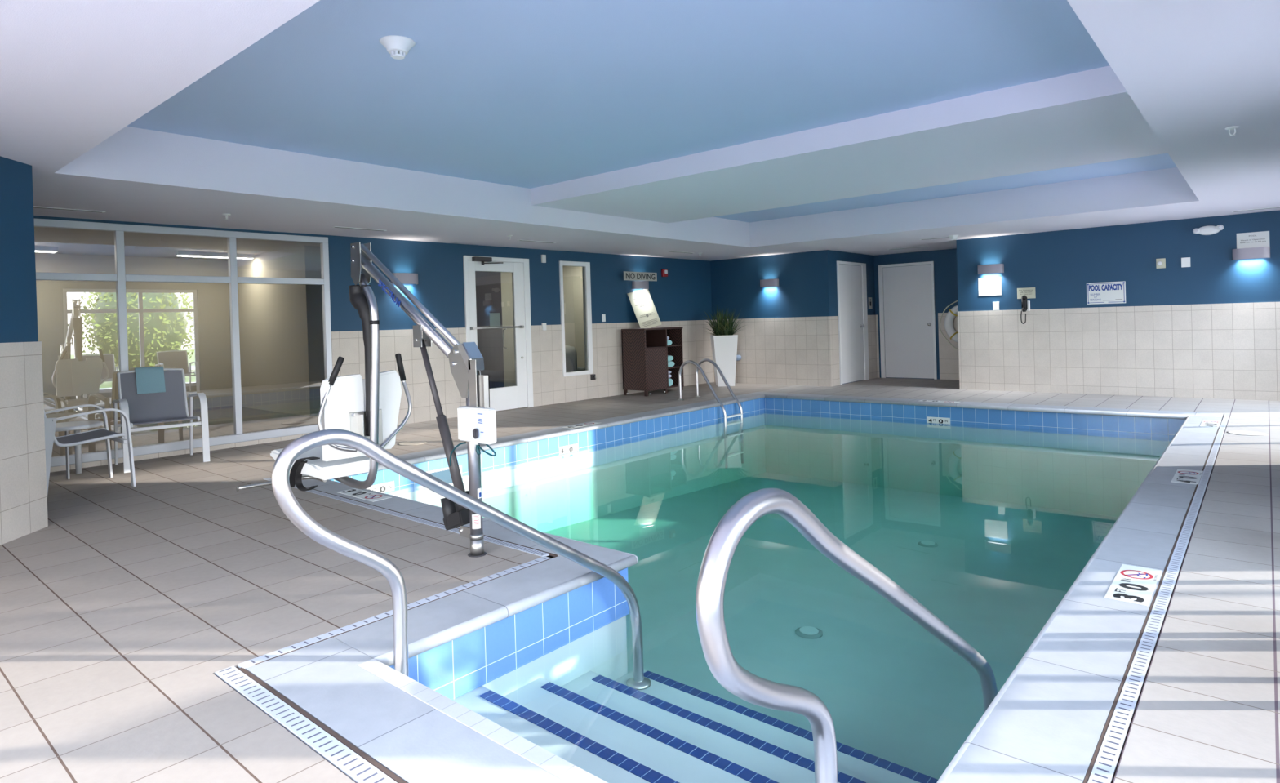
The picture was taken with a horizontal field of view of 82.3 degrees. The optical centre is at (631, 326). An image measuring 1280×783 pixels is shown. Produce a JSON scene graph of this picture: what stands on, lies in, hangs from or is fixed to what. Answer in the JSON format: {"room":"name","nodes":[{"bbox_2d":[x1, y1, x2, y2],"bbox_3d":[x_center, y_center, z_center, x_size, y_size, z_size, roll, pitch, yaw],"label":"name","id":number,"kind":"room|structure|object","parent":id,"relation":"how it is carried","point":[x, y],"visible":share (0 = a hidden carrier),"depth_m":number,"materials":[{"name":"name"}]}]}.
{"room":"indoor swimming pool","nodes":[
{"label":"indoor swimming pool","id":0,"kind":"room"},
{"bbox_2d":[0,155,38,342],"bbox_3d":[-3.777,0.141,2.951,0.200,2.345,3.600,-2,0,-5],"label":"wall","id":1,"kind":"structure","parent":0,"point":[18,291],"depth_m":4.59,"materials":[{"name":"blue paint"}]},
{"bbox_2d":[0,341,48,545],"bbox_3d":[-3.755,0.710,2.962,0.212,1.205,3.612,-2,0,-5],"label":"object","id":2,"kind":"structure","parent":1,"relation":"attached to","point":[23,473],"depth_m":4.57,"materials":[{"name":"tile"}]},
{"bbox_2d":[34,226,319,260],"bbox_3d":[-5.548,-1.162,10.594,4.980,0.050,10.800,-1,1,41],"label":"window","id":3,"kind":"structure","parent":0,"point":[68,241],"depth_m":9.89,"materials":[{"name":"beige"}]},
{"bbox_2d":[35,245,57,253],"bbox_3d":[-8.141,-1.016,9.418,0.120,0.070,1.220,-1,1,41],"label":"ceiling light","id":4,"kind":"object","parent":3,"relation":"attached to","point":[37,249],"visible":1,"depth_m":9.75,"materials":[{"name":"white plastic"}]},
{"bbox_2d":[175,250,254,259],"bbox_3d":[-6.312,-1.083,11.146,0.120,0.070,1.070,-1,1,41],"label":"ceiling light","id":5,"kind":"object","parent":3,"relation":"attached to","point":[179,253],"visible":1,"depth_m":11.03,"materials":[{"name":"white plastic"}]},
{"bbox_2d":[35,245,585,422],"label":"window","id":6,"kind":"structure","parent":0,"point":[186,326],"depth_m":11.26,"materials":[{"name":"beige"}]},
{"bbox_2d":[475,271,504,388],"bbox_3d":[-2.692,0.063,12.739,0.040,2.300,1.120,-1,1,41],"label":"door","id":7,"kind":"structure","parent":6,"relation":"in","point":[488,284],"depth_m":12.94,"materials":[{"name":"grey"}]},
{"bbox_2d":[33,215,711,359],"bbox_3d":[-2.302,0.047,10.111,0.163,2.345,11.450,-1,1,43],"label":"wall","id":8,"kind":"structure","parent":0,"point":[685,294],"depth_m":10.22,"materials":[{"name":"blue paint"}]},
{"bbox_2d":[33,217,332,466],"bbox_3d":[-4.645,0.124,7.485,0.091,2.268,3.210,-1,1,43],"label":"window","id":9,"kind":"structure","parent":8,"relation":"in","point":[120,277],"depth_m":7.70,"materials":[{"name":"silver metal"}]},
{"bbox_2d":[49,320,714,472],"bbox_3d":[-2.055,0.609,10.237,0.014,1.205,10.740,-1,1,43],"label":"tile wainscot","id":10,"kind":"structure","parent":8,"relation":"attached to","point":[550,386],"depth_m":10.89,"materials":[{"name":"tile"}]},
{"bbox_2d":[390,272,417,284],"bbox_3d":[-2.868,-0.609,9.318,0.112,0.134,0.362,-1,1,43],"label":"wall lamp","id":11,"kind":"object","parent":8,"relation":"attached to","point":[404,277],"visible":0.69,"depth_m":9.27,"materials":[{"name":"grey metal"}]},
{"bbox_2d":[462,255,533,411],"bbox_3d":[-1.861,0.109,10.424,0.337,2.190,1.135,-1,1,43],"label":"door","id":12,"kind":"structure","parent":8,"relation":"in","point":[520,395],"depth_m":10.64,"materials":[{"name":"white paint"}]},
{"bbox_2d":[541,254,546,262],"bbox_3d":[-1.322,-1.022,11.056,0.030,0.120,0.075,-1,1,43],"label":"sensor","id":13,"kind":"object","parent":8,"relation":"attached to","point":[543,256],"visible":1,"depth_m":11.04,"materials":[{"name":"white plastic"}]},
{"bbox_2d":[542,323,546,330],"bbox_3d":[-1.310,0.003,11.025,0.030,0.110,0.070,-1,1,43],"label":"light switch","id":14,"kind":"object","parent":8,"relation":"attached to","point":[544,325],"visible":1,"depth_m":11.01,"materials":[{"name":"white plastic"}]},
{"bbox_2d":[559,260,593,376],"bbox_3d":[-0.882,-0.127,11.552,0.090,1.788,0.640,-1,1,43],"label":"window","id":15,"kind":"structure","parent":8,"relation":"in","point":[585,266],"depth_m":11.70,"materials":[{"name":"white paint"}]},
{"bbox_2d":[590,373,596,380],"bbox_3d":[-0.589,0.812,11.735,0.094,0.090,0.090,-1,1,43],"label":"bib","id":16,"kind":"object","parent":8,"relation":"attached to","point":[593,376],"visible":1,"depth_m":11.73,"materials":[{"name":"grey plastic"}]},
{"bbox_2d":[601,314,605,321],"bbox_3d":[-0.451,-0.139,11.990,0.008,0.120,0.080,-1,1,43],"label":"switch plate","id":17,"kind":"object","parent":8,"relation":"attached to","point":[603,316],"visible":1,"depth_m":11.98,"materials":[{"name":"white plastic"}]},
{"bbox_2d":[631,280,648,288],"bbox_3d":[0.179,-0.713,12.607,0.112,0.134,0.362,-1,1,43],"label":"wall lamp","id":18,"kind":"object","parent":8,"relation":"attached to","point":[635,284],"visible":1,"depth_m":12.51,"materials":[{"name":"grey metal"}]},
{"bbox_2d":[623,271,657,280],"bbox_3d":[0.162,-0.857,12.522,0.008,0.148,0.845,-1,1,43],"label":"sign","id":19,"kind":"object","parent":8,"relation":"attached to","point":[634,276],"visible":1,"depth_m":12.51,"materials":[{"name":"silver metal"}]},
{"bbox_2d":[661,268,667,276],"bbox_3d":[0.607,-0.959,13.102,0.075,0.140,0.130,-1,1,43],"label":"fire alarm","id":20,"kind":"object","parent":8,"relation":"attached to","point":[664,271],"visible":1,"depth_m":13.07,"materials":[{"name":"red plastic"}]},
{"bbox_2d":[0,0,1279,260],"bbox_3d":[0.979,-1.451,7.046,10.100,0.495,16.000,-1,1,41],"label":"ceiling","id":21,"kind":"structure","parent":0,"point":[286,116],"depth_m":4.75,"materials":[{"name":"white paint"}]},
{"bbox_2d":[33,205,105,213],"bbox_3d":[-4.947,-1.017,6.338,0.070,0.008,0.650,-1,1,43],"label":"ceiling vent","id":22,"kind":"object","parent":21,"relation":"in","point":[34,206],"visible":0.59,"depth_m":6.37,"materials":[{"name":"white metal"}]},
{"bbox_2d":[332,226,386,231],"bbox_3d":[-3.022,-1.087,8.162,0.070,0.008,0.610,-1,1,43],"label":"ceiling vent","id":23,"kind":"object","parent":21,"relation":"in","point":[333,226],"visible":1,"depth_m":8.14,"materials":[{"name":"white metal"}]},
{"bbox_2d":[378,35,415,59],"bbox_3d":[-1.240,-1.469,3.892,0.184,0.082,0.184,-1,1,41],"label":"smoke detector","id":24,"kind":"object","parent":21,"relation":"attached to","point":[397,46],"visible":1,"depth_m":3.85,"materials":[{"name":"white plastic"}]},
{"bbox_2d":[516,240,555,243],"bbox_3d":[-1.278,-1.152,9.945,0.070,0.008,0.630,-1,1,43],"label":"ceiling vent","id":25,"kind":"object","parent":21,"relation":"in","point":[517,240],"visible":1,"depth_m":9.91,"materials":[{"name":"white metal"}]},
{"bbox_2d":[530,65,1168,222],"bbox_3d":[1.828,-1.538,7.287,5.670,0.195,2.480,-1,1,41],"label":"ceiling beam","id":26,"kind":"structure","parent":21,"relation":"attached to","point":[1087,117],"depth_m":6.32,"materials":[{"name":"white paint"}]},
{"bbox_2d":[948,234,958,239],"bbox_3d":[4.752,-1.310,10.796,0.147,0.066,0.147,-1,1,41],"label":"smoke detector","id":27,"kind":"object","parent":21,"relation":"attached to","point":[952,237],"visible":1,"depth_m":10.76,"materials":[{"name":"white plastic"}]},
{"bbox_2d":[1225,125,1239,136],"bbox_3d":[3.843,-1.248,4.685,0.070,0.058,0.070,-1,1,41],"label":"sprinkler head","id":28,"kind":"object","parent":21,"relation":"attached to","point":[1234,127],"visible":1,"depth_m":4.67},
{"bbox_2d":[1231,206,1279,212],"bbox_3d":[7.555,-1.410,8.787,0.550,0.008,0.070,-1,1,41],"label":"ceiling vent","id":29,"kind":"object","parent":21,"relation":"in","point":[1276,206],"visible":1,"depth_m":8.80,"materials":[{"name":"white metal"}]},
{"bbox_2d":[0,377,1279,782],"bbox_3d":[-0.683,1.241,8.641,14.400,0.120,15.700,-1,1,41],"label":"floor","id":30,"kind":"structure","parent":0,"point":[119,615],"depth_m":3.33,"materials":[{"name":"tile"}]},
{"bbox_2d":[55,420,103,479],"bbox_3d":[-4.912,1.089,6.411,0.490,0.470,0.490,-1,1,41],"label":"side table","id":31,"kind":"object","parent":30,"relation":"on","point":[77,426],"visible":0.57,"depth_m":6.39,"materials":[{"name":"white"}]},
{"bbox_2d":[44,404,136,493],"bbox_3d":[-4.514,0.868,5.938,0.696,0.898,0.648,-1,1,41],"label":"patio chair","id":32,"kind":"object","parent":30,"relation":"on","point":[99,434],"visible":0.69,"depth_m":5.93,"materials":[{"name":"white metal"}]},
{"bbox_2d":[111,368,209,472],"bbox_3d":[-4.524,0.861,7.027,0.686,0.898,0.648,-2,1,-43],"label":"patio chair","id":33,"kind":"object","parent":30,"relation":"on","point":[171,405],"visible":0.91,"depth_m":7.09,"materials":[{"name":"white"}]},
{"bbox_2d":[134,366,165,394],"bbox_3d":[-4.737,0.527,7.213,0.235,0.255,0.119,-2,1,-43],"label":"hanging towel","id":34,"kind":"object","parent":33,"relation":"hanging from","point":[150,380],"visible":1,"depth_m":7.19,"materials":[{"name":"blue fabric"}]},
{"bbox_2d":[214,665,407,782],"bbox_3d":[-0.509,1.227,1.835,2.558,0.009,0.080,-1,1,41],"label":"drain","id":35,"kind":"object","parent":30,"relation":"on","point":[359,766],"visible":1,"depth_m":2.24,"materials":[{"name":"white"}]},
{"bbox_2d":[235,241,496,557],"bbox_3d":[-1.504,0.352,4.505,2.176,1.765,0.750,-2,0,28],"label":"lift","id":36,"kind":"object","parent":30,"relation":"on","point":[368,407],"visible":0.91,"depth_m":4.50,"materials":[{"name":"silver metal"}]},
{"bbox_2d":[469,533,484,555],"bbox_3d":[-0.825,1.162,3.917,0.073,0.112,0.073,-1,1,41],"label":"socket","id":37,"kind":"object","parent":36,"relation":"attached to","point":[477,542],"depth_m":3.89,"materials":[{"name":"grey metal"}]},
{"bbox_2d":[237,555,554,668],"bbox_3d":[-0.925,1.229,3.265,0.056,0.009,1.540,-1,1,41],"label":"drain","id":38,"kind":"object","parent":30,"relation":"on","point":[318,638],"visible":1,"depth_m":3.08,"materials":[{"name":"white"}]},
{"bbox_2d":[262,477,557,556],"bbox_3d":[-1.728,1.242,4.987,3.490,0.009,0.066,-1,1,41],"label":"drain","id":39,"kind":"object","parent":30,"relation":"on","point":[525,548],"visible":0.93,"depth_m":4.63,"materials":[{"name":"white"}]},
{"bbox_2d":[397,440,426,445],"bbox_3d":[-2.316,1.234,7.766,0.300,0.005,0.300,-1,1,41],"label":"lid","id":40,"kind":"object","parent":30,"relation":"on","point":[409,442],"visible":1,"depth_m":7.74,"materials":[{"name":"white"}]},
{"bbox_2d":[564,344,585,372],"bbox_3d":[-1.157,0.745,12.993,0.560,0.840,0.780,-1,1,41],"label":"armchair","id":41,"kind":"object","parent":30,"relation":"on","point":[571,352],"visible":0.26,"depth_m":12.73,"materials":[{"name":"grey fabric"}]},
{"bbox_2d":[621,326,684,395],"bbox_3d":[0.408,0.572,12.418,0.524,1.100,1.112,-1,1,41],"label":"base cabinet","id":42,"kind":"object","parent":30,"relation":"on","point":[645,351],"visible":0.97,"depth_m":12.11,"materials":[{"name":"wicker"}]},
{"bbox_2d":[626,288,662,328],"bbox_3d":[0.231,-0.295,12.553,0.212,0.722,0.662,-1,1,40],"label":"board","id":43,"kind":"object","parent":42,"relation":"on","point":[642,304],"visible":0.92,"depth_m":12.54,"materials":[{"name":"beige"}]},
{"bbox_2d":[632,296,657,326],"bbox_3d":[0.248,-0.260,12.547,0.005,0.494,0.439,-25,-6,41],"label":"print","id":44,"kind":"object","parent":43,"relation":"attached to","point":[645,296],"depth_m":12.55},
{"bbox_2d":[646,346,666,349],"bbox_3d":[0.224,0.356,12.238,0.490,0.025,0.525,-1,1,41],"label":"shelf","id":45,"kind":"object","parent":42,"relation":"attached to","point":[647,347],"depth_m":12.14,"materials":[{"name":"red wicker"}]},
{"bbox_2d":[667,360,674,367],"bbox_3d":[0.563,0.643,12.545,0.300,0.104,0.257,-1,1,41],"label":"rolled towel","id":46,"kind":"object","parent":42,"relation":"on","point":[670,363],"visible":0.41,"depth_m":12.45,"materials":[{"name":"teal fabric"}]},
{"bbox_2d":[667,355,673,360],"bbox_3d":[0.553,0.542,12.551,0.300,0.099,0.221,-1,1,41],"label":"rolled towel","id":47,"kind":"object","parent":46,"relation":"on","point":[670,357],"visible":0.32,"depth_m":12.46,"materials":[{"name":"teal fabric"}]},
{"bbox_2d":[668,377,673,386],"bbox_3d":[0.545,0.953,12.531,0.300,0.144,0.221,-1,1,41],"label":"rolled towel","id":48,"kind":"object","parent":42,"relation":"on","point":[670,380],"visible":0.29,"depth_m":12.44,"materials":[{"name":"teal fabric"}]},
{"bbox_2d":[667,344,680,346],"bbox_3d":[0.548,0.335,12.658,0.430,0.022,0.475,-1,1,41],"label":"shelf","id":49,"kind":"object","parent":42,"relation":"attached to","point":[671,345],"depth_m":12.64,"materials":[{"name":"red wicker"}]},
{"bbox_2d":[667,365,680,368],"bbox_3d":[0.559,0.705,12.660,0.430,0.022,0.475,-1,1,41],"label":"shelf","id":50,"kind":"object","parent":42,"relation":"attached to","point":[674,366],"depth_m":12.67,"materials":[{"name":"red wicker"}]},
{"bbox_2d":[667,384,682,388],"bbox_3d":[0.569,1.035,12.662,0.430,0.022,0.475,-1,1,41],"label":"shelf","id":51,"kind":"object","parent":42,"relation":"attached to","point":[673,385],"depth_m":12.60,"materials":[{"name":"brown wicker"}]},
{"bbox_2d":[677,358,744,468],"bbox_3d":[1.195,1.278,11.065,0.880,1.561,0.540,-1,1,41],"label":"pool ladder","id":52,"kind":"object","parent":30,"relation":"attached to","point":[698,365],"visible":1,"depth_m":10.95,"materials":[{"name":"silver metal"}]},
{"bbox_2d":[698,305,746,386],"bbox_3d":[1.675,0.346,13.279,1.071,1.465,0.974,-2,0,27],"label":"potted plant","id":53,"kind":"object","parent":30,"relation":"on","point":[724,342],"visible":1,"depth_m":13.17,"materials":[{"name":"green plant"}]},
{"bbox_2d":[395,413,1170,779],"bbox_3d":[1.306,2.012,6.563,6.030,1.648,9.405,-1,1,41],"label":"swimming pool","id":54,"kind":"object","parent":30,"relation":"in","point":[1014,518],"visible":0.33,"depth_m":7.50,"materials":[{"name":"liquid"}]},
{"bbox_2d":[245,636,567,782],"bbox_3d":[-0.367,1.244,1.988,2.455,0.052,0.329,-1,1,41],"label":"pool edge","id":55,"kind":"structure","parent":54,"relation":"on","point":[413,740],"depth_m":2.27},
{"bbox_2d":[425,464,462,490],"bbox_3d":[-1.819,1.466,7.118,0.010,0.180,0.420,-1,1,41],"label":"skimmer","id":56,"kind":"object","parent":54,"relation":"attached to","point":[444,474],"visible":0.39,"depth_m":7.12,"materials":[{"name":"white paint"}]},
{"bbox_2d":[302,479,591,555],"bbox_3d":[-1.491,1.257,5.000,3.190,0.052,0.260,-1,1,41],"label":"trim","id":57,"kind":"structure","parent":54,"relation":"on","point":[420,509],"depth_m":4.87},
{"bbox_2d":[337,488,391,501],"bbox_3d":[-1.975,1.241,5.412,0.520,0.003,0.150,-1,1,41],"label":"depth marker","id":58,"kind":"object","parent":57,"relation":"on","point":[365,495],"visible":1,"depth_m":5.40,"materials":[{"name":"white tile"}]},
{"bbox_2d":[357,658,607,782],"bbox_3d":[-0.280,1.240,2.090,1.846,0.053,0.070,-1,1,41],"label":"trim","id":59,"kind":"structure","parent":54,"relation":"on","point":[546,760],"depth_m":2.23,"materials":[{"name":"white tile"}]},
{"bbox_2d":[333,544,638,666],"bbox_3d":[-0.568,1.240,3.378,0.330,0.052,1.502,-1,1,41],"label":"trim","id":60,"kind":"structure","parent":54,"relation":"on","point":[432,624],"depth_m":3.22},
{"bbox_2d":[389,567,629,699],"bbox_3d":[-0.509,1.391,3.276,0.012,0.265,1.495,-1,1,41],"label":"wall tiles","id":61,"kind":"structure","parent":54,"relation":"attached to","point":[457,667],"depth_m":3.27,"materials":[{"name":"tile"}]},
{"bbox_2d":[288,393,764,479],"bbox_3d":[-0.453,1.199,8.877,0.320,0.052,7.480,-1,1,41],"label":"trim","id":62,"kind":"structure","parent":54,"relation":"on","point":[426,455],"depth_m":8.43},
{"bbox_2d":[561,422,599,428],"bbox_3d":[-0.587,1.176,8.754,0.150,0.003,0.520,-1,1,41],"label":"depth marker","id":63,"kind":"object","parent":62,"relation":"on","point":[588,423],"visible":1,"depth_m":8.75,"materials":[{"name":"white tile"}]},
{"bbox_2d":[332,397,764,495],"bbox_3d":[-0.281,1.345,8.905,0.012,0.265,7.310,-1,1,41],"label":"trim","id":64,"kind":"structure","parent":54,"relation":"attached to","point":[523,455],"depth_m":8.52,"materials":[{"name":"tile"}]},
{"bbox_2d":[366,480,394,493],"bbox_3d":[-2.270,1.461,6.596,0.005,0.085,0.306,-1,1,41],"label":"depth marker","id":65,"kind":"object","parent":64,"relation":"attached to","point":[386,486],"visible":0.59,"depth_m":6.63,"materials":[{"name":"white tile"}]},
{"bbox_2d":[558,443,578,454],"bbox_3d":[-0.715,1.402,8.390,0.005,0.085,0.306,-1,1,41],"label":"depth marker","id":66,"kind":"object","parent":64,"relation":"attached to","point":[573,447],"visible":1,"depth_m":8.39,"materials":[{"name":"white tile"}]},
{"bbox_2d":[452,685,680,782],"bbox_3d":[-0.080,1.912,2.285,1.939,0.791,0.556,-1,1,41],"label":"step","id":67,"kind":"structure","parent":54,"relation":"attached to","point":[604,762],"depth_m":2.69,"materials":[{"name":"paint"}]},
{"bbox_2d":[504,677,779,782],"bbox_3d":[0.209,1.950,2.618,1.939,0.694,0.345,-1,1,41],"label":"step","id":68,"kind":"structure","parent":54,"relation":"attached to","point":[680,760],"depth_m":2.87,"materials":[{"name":"paint"}]},
{"bbox_2d":[561,671,867,782],"bbox_3d":[0.427,1.988,2.868,1.939,0.601,0.336,-1,1,41],"label":"step","id":69,"kind":"structure","parent":54,"relation":"attached to","point":[777,763],"depth_m":3.06,"materials":[{"name":"paint"}]},
{"bbox_2d":[614,668,937,782],"bbox_3d":[0.655,2.038,3.129,1.939,0.483,0.374,-1,1,41],"label":"step","id":70,"kind":"structure","parent":54,"relation":"attached to","point":[861,765],"depth_m":3.27,"materials":[{"name":"tile"}]},
{"bbox_2d":[271,428,651,689],"bbox_3d":[-0.543,1.085,3.068,0.124,1.502,1.834,-1,1,41],"label":"handrail","id":71,"kind":"object","parent":70,"relation":"on","point":[284,495],"visible":0.94,"depth_m":2.69,"materials":[{"name":"silver metal"}]},
{"bbox_2d":[695,488,997,782],"bbox_3d":[0.757,1.062,2.065,0.124,1.482,1.865,-1,1,41],"label":"handrail","id":72,"kind":"object","parent":70,"relation":"on","point":[722,546],"visible":0.9,"depth_m":1.56,"materials":[{"name":"silver metal"}]},
{"bbox_2d":[795,626,822,638],"bbox_3d":[1.275,2.189,5.255,0.190,0.026,0.190,-1,1,41],"label":"drain","id":73,"kind":"object","parent":54,"relation":"on","point":[806,632],"visible":1,"depth_m":5.22,"materials":[{"name":"grey"}]},
{"bbox_2d":[918,540,937,546],"bbox_3d":[3.038,2.223,7.501,0.190,0.026,0.190,-1,1,41],"label":"drain","id":74,"kind":"object","parent":54,"relation":"on","point":[924,543],"visible":1,"depth_m":7.47,"materials":[{"name":"grey"}]},
{"bbox_2d":[764,397,1185,441],"bbox_3d":[4.171,1.204,9.888,5.430,0.265,0.012,-1,1,41],"label":"trim","id":75,"kind":"structure","parent":54,"relation":"attached to","point":[1100,425],"depth_m":9.45,"materials":[{"name":"blue tile"}]},
{"bbox_2d":[926,416,950,424],"bbox_3d":[4.148,1.268,9.899,0.306,0.085,0.005,-1,1,41],"label":"depth marker","id":76,"kind":"object","parent":75,"relation":"attached to","point":[929,419],"visible":1,"depth_m":9.90,"materials":[{"name":"white tile"}]},
{"bbox_2d":[751,391,1223,419],"bbox_3d":[4.230,1.050,9.976,5.960,0.052,0.320,-1,1,41],"label":"trim","id":77,"kind":"structure","parent":54,"relation":"on","point":[1010,406],"depth_m":9.37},
{"bbox_2d":[920,400,959,403],"bbox_3d":[4.212,1.023,10.017,0.520,0.003,0.150,-1,1,41],"label":"depth marker","id":78,"kind":"object","parent":77,"relation":"on","point":[920,400],"visible":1,"depth_m":10.02,"materials":[{"name":"white"}]},
{"bbox_2d":[936,415,1222,782],"bbox_3d":[3.386,1.112,4.681,0.301,0.052,8.790,-1,1,41],"label":"pool edge","id":79,"kind":"structure","parent":54,"relation":"on","point":[1046,723],"depth_m":2.53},
{"bbox_2d":[1104,564,1161,605],"bbox_3d":[2.215,1.130,3.227,0.150,0.003,0.520,-1,1,41],"label":"depth marker","id":80,"kind":"object","parent":79,"relation":"on","point":[1136,584],"visible":1,"depth_m":3.20,"materials":[{"name":"white tile"}]},
{"bbox_2d":[1171,468,1203,484],"bbox_3d":[3.956,1.064,5.210,0.150,0.003,0.520,-1,1,41],"label":"depth marker","id":81,"kind":"object","parent":79,"relation":"on","point":[1183,476],"visible":1,"depth_m":5.20,"materials":[{"name":"white tile"}]},
{"bbox_2d":[1200,419,1221,426],"bbox_3d":[5.917,0.990,7.480,0.150,0.003,0.520,-1,1,41],"label":"depth marker","id":82,"kind":"object","parent":79,"relation":"on","point":[1205,423],"visible":1,"depth_m":7.47,"materials":[{"name":"white tile"}]},
{"bbox_2d":[1083,413,1230,782],"bbox_3d":[3.526,1.086,4.571,0.053,0.009,9.370,-1,1,41],"label":"drain","id":83,"kind":"object","parent":30,"relation":"on","point":[1104,762],"visible":1,"depth_m":2.59,"materials":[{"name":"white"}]},
{"bbox_2d":[1226,430,1268,435],"bbox_3d":[5.766,0.997,6.856,0.300,0.005,0.300,-1,1,41],"label":"lid","id":84,"kind":"object","parent":30,"relation":"on","point":[1237,432],"visible":1,"depth_m":6.83,"materials":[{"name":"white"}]},
{"bbox_2d":[710,249,833,319],"bbox_3d":[2.423,-0.119,13.535,2.730,2.345,0.170,-1,1,41],"label":"wall","id":85,"kind":"structure","parent":0,"point":[805,288],"depth_m":13.24,"materials":[{"name":"blue paint"}]},
{"bbox_2d":[736,354,741,360],"bbox_3d":[1.962,0.586,13.743,0.175,0.110,0.130,-1,1,41],"label":"fitting","id":86,"kind":"object","parent":85,"relation":"attached to","point":[738,357],"visible":0.55,"depth_m":13.68,"materials":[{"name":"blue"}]},
{"bbox_2d":[760,278,778,287],"bbox_3d":[2.489,-0.787,13.270,0.362,0.134,0.112,-1,1,41],"label":"wall lamp","id":87,"kind":"object","parent":85,"relation":"attached to","point":[764,282],"visible":1,"depth_m":13.20,"materials":[{"name":"grey metal"}]},
{"bbox_2d":[831,250,875,384],"bbox_3d":[4.024,-0.167,13.450,0.200,2.345,1.800,-1,1,41],"label":"wall","id":88,"kind":"structure","parent":0,"point":[868,260],"depth_m":13.52,"materials":[{"name":"blue paint"}]},
{"bbox_2d":[836,260,869,384],"bbox_3d":[4.046,-0.079,13.255,0.086,2.172,1.190,-1,1,41],"label":"door","id":89,"kind":"structure","parent":88,"relation":"in","point":[851,283],"depth_m":13.26,"materials":[{"name":"white paint"}]},
{"bbox_2d":[867,297,872,308],"bbox_3d":[4.529,-0.442,13.878,0.009,0.220,0.170,-1,1,41],"label":"restroom sign","id":90,"kind":"object","parent":88,"relation":"attached to","point":[870,306],"visible":1,"depth_m":13.88,"materials":[{"name":"silver metal"}]},
{"bbox_2d":[873,248,958,379],"bbox_3d":[5.762,-0.217,13.266,3.070,2.345,0.200,-1,1,41],"label":"wall","id":91,"kind":"structure","parent":0,"point":[945,272],"depth_m":13.30,"materials":[{"name":"blue paint"}]},
{"bbox_2d":[878,261,937,379],"bbox_3d":[5.120,-0.103,13.637,1.030,2.150,0.086,-1,1,41],"label":"door","id":92,"kind":"structure","parent":91,"relation":"in","point":[907,312],"depth_m":13.65,"materials":[{"name":"white paint"}]},
{"bbox_2d":[938,300,958,350],"bbox_3d":[5.863,-0.024,12.927,0.807,0.901,0.179,-1,1,41],"label":"life ring","id":93,"kind":"object","parent":91,"relation":"attached to","point":[952,313],"visible":0.49,"depth_m":13.01,"materials":[{"name":"white plastic"}]},
{"bbox_2d":[956,210,1279,311],"bbox_3d":[7.049,-0.234,10.006,4.855,2.345,0.240,-1,1,41],"label":"wall","id":94,"kind":"structure","parent":0,"point":[1060,264],"depth_m":10.01,"materials":[{"name":"blue paint"}]},
{"bbox_2d":[977,277,1001,296],"bbox_3d":[5.478,-0.607,11.193,0.325,0.270,0.007,-1,1,41],"label":"sign","id":95,"kind":"object","parent":94,"relation":"attached to","point":[989,286],"visible":1,"depth_m":11.19,"materials":[{"name":"white plastic"}]},
{"bbox_2d":[977,263,1004,274],"bbox_3d":[5.454,-0.873,11.135,0.362,0.134,0.112,-1,1,41],"label":"wall lamp","id":96,"kind":"object","parent":94,"relation":"attached to","point":[996,268],"visible":1,"depth_m":11.07,"materials":[{"name":"grey metal"}]},
{"bbox_2d":[711,302,1279,400],"bbox_3d":[5.658,0.357,11.931,9.100,1.222,1.982,-1,1,41],"label":"tile wainscot","id":97,"kind":"object","parent":94,"relation":"attached to","point":[1230,350],"depth_m":10.42,"materials":[{"name":"beige tile"}]},
{"bbox_2d":[992,302,999,310],"bbox_3d":[5.547,-0.312,11.142,0.090,0.125,0.008,-1,1,41],"label":"switch plate","id":98,"kind":"object","parent":94,"relation":"attached to","point":[995,304],"visible":1,"depth_m":11.14,"materials":[{"name":"white plastic"}]},
{"bbox_2d":[1020,295,1030,324],"bbox_3d":[5.820,-0.249,10.832,0.122,0.422,0.100,-1,1,41],"label":"wall phone","id":99,"kind":"object","parent":94,"relation":"attached to","point":[1025,304],"visible":1,"depth_m":10.81,"materials":[{"name":"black plastic"}]},
{"bbox_2d":[1017,287,1035,298],"bbox_3d":[5.858,-0.494,10.867,0.245,0.160,0.008,-1,1,41],"label":"sign","id":100,"kind":"object","parent":94,"relation":"attached to","point":[1029,292],"visible":1,"depth_m":10.86,"materials":[{"name":"beige"}]},
{"bbox_2d":[1086,280,1125,304],"bbox_3d":[6.615,-0.468,10.211,0.460,0.302,0.008,-1,1,41],"label":"sign","id":101,"kind":"object","parent":94,"relation":"attached to","point":[1108,292],"visible":1,"depth_m":10.21,"materials":[{"name":"white plastic"}]},
{"bbox_2d":[1155,257,1165,268],"bbox_3d":[7.068,-0.842,9.779,0.100,0.130,0.050,-1,1,41],"label":"alarm keypad","id":102,"kind":"object","parent":94,"relation":"attached to","point":[1160,263],"visible":1,"depth_m":9.77,"materials":[{"name":"beige plastic"}]},
{"bbox_2d":[1181,257,1190,266],"bbox_3d":[7.276,-0.842,9.612,0.095,0.125,0.030,-1,1,41],"label":"thermostat","id":103,"kind":"object","parent":94,"relation":"attached to","point":[1185,262],"visible":1,"depth_m":9.60,"materials":[{"name":"white plastic"}]},
{"bbox_2d":[1192,224,1223,235],"bbox_3d":[7.424,-1.239,9.430,0.315,0.120,0.093,-1,1,41],"label":"emergency light","id":104,"kind":"object","parent":94,"relation":"attached to","point":[1209,229],"visible":1,"depth_m":9.42,"materials":[{"name":"white plastic"}]},
{"bbox_2d":[1232,246,1270,260],"bbox_3d":[7.741,-0.912,9.151,0.362,0.134,0.112,-1,1,41],"label":"wall lamp","id":105,"kind":"object","parent":94,"relation":"attached to","point":[1253,252],"visible":1,"depth_m":9.10,"materials":[{"name":"grey metal"}]},
{"bbox_2d":[1236,231,1269,248],"bbox_3d":[7.786,-1.081,9.177,0.315,0.200,0.008,-1,1,41],"label":"sign","id":106,"kind":"object","parent":94,"relation":"attached to","point":[1253,239],"visible":1,"depth_m":9.17,"materials":[{"name":"white"}]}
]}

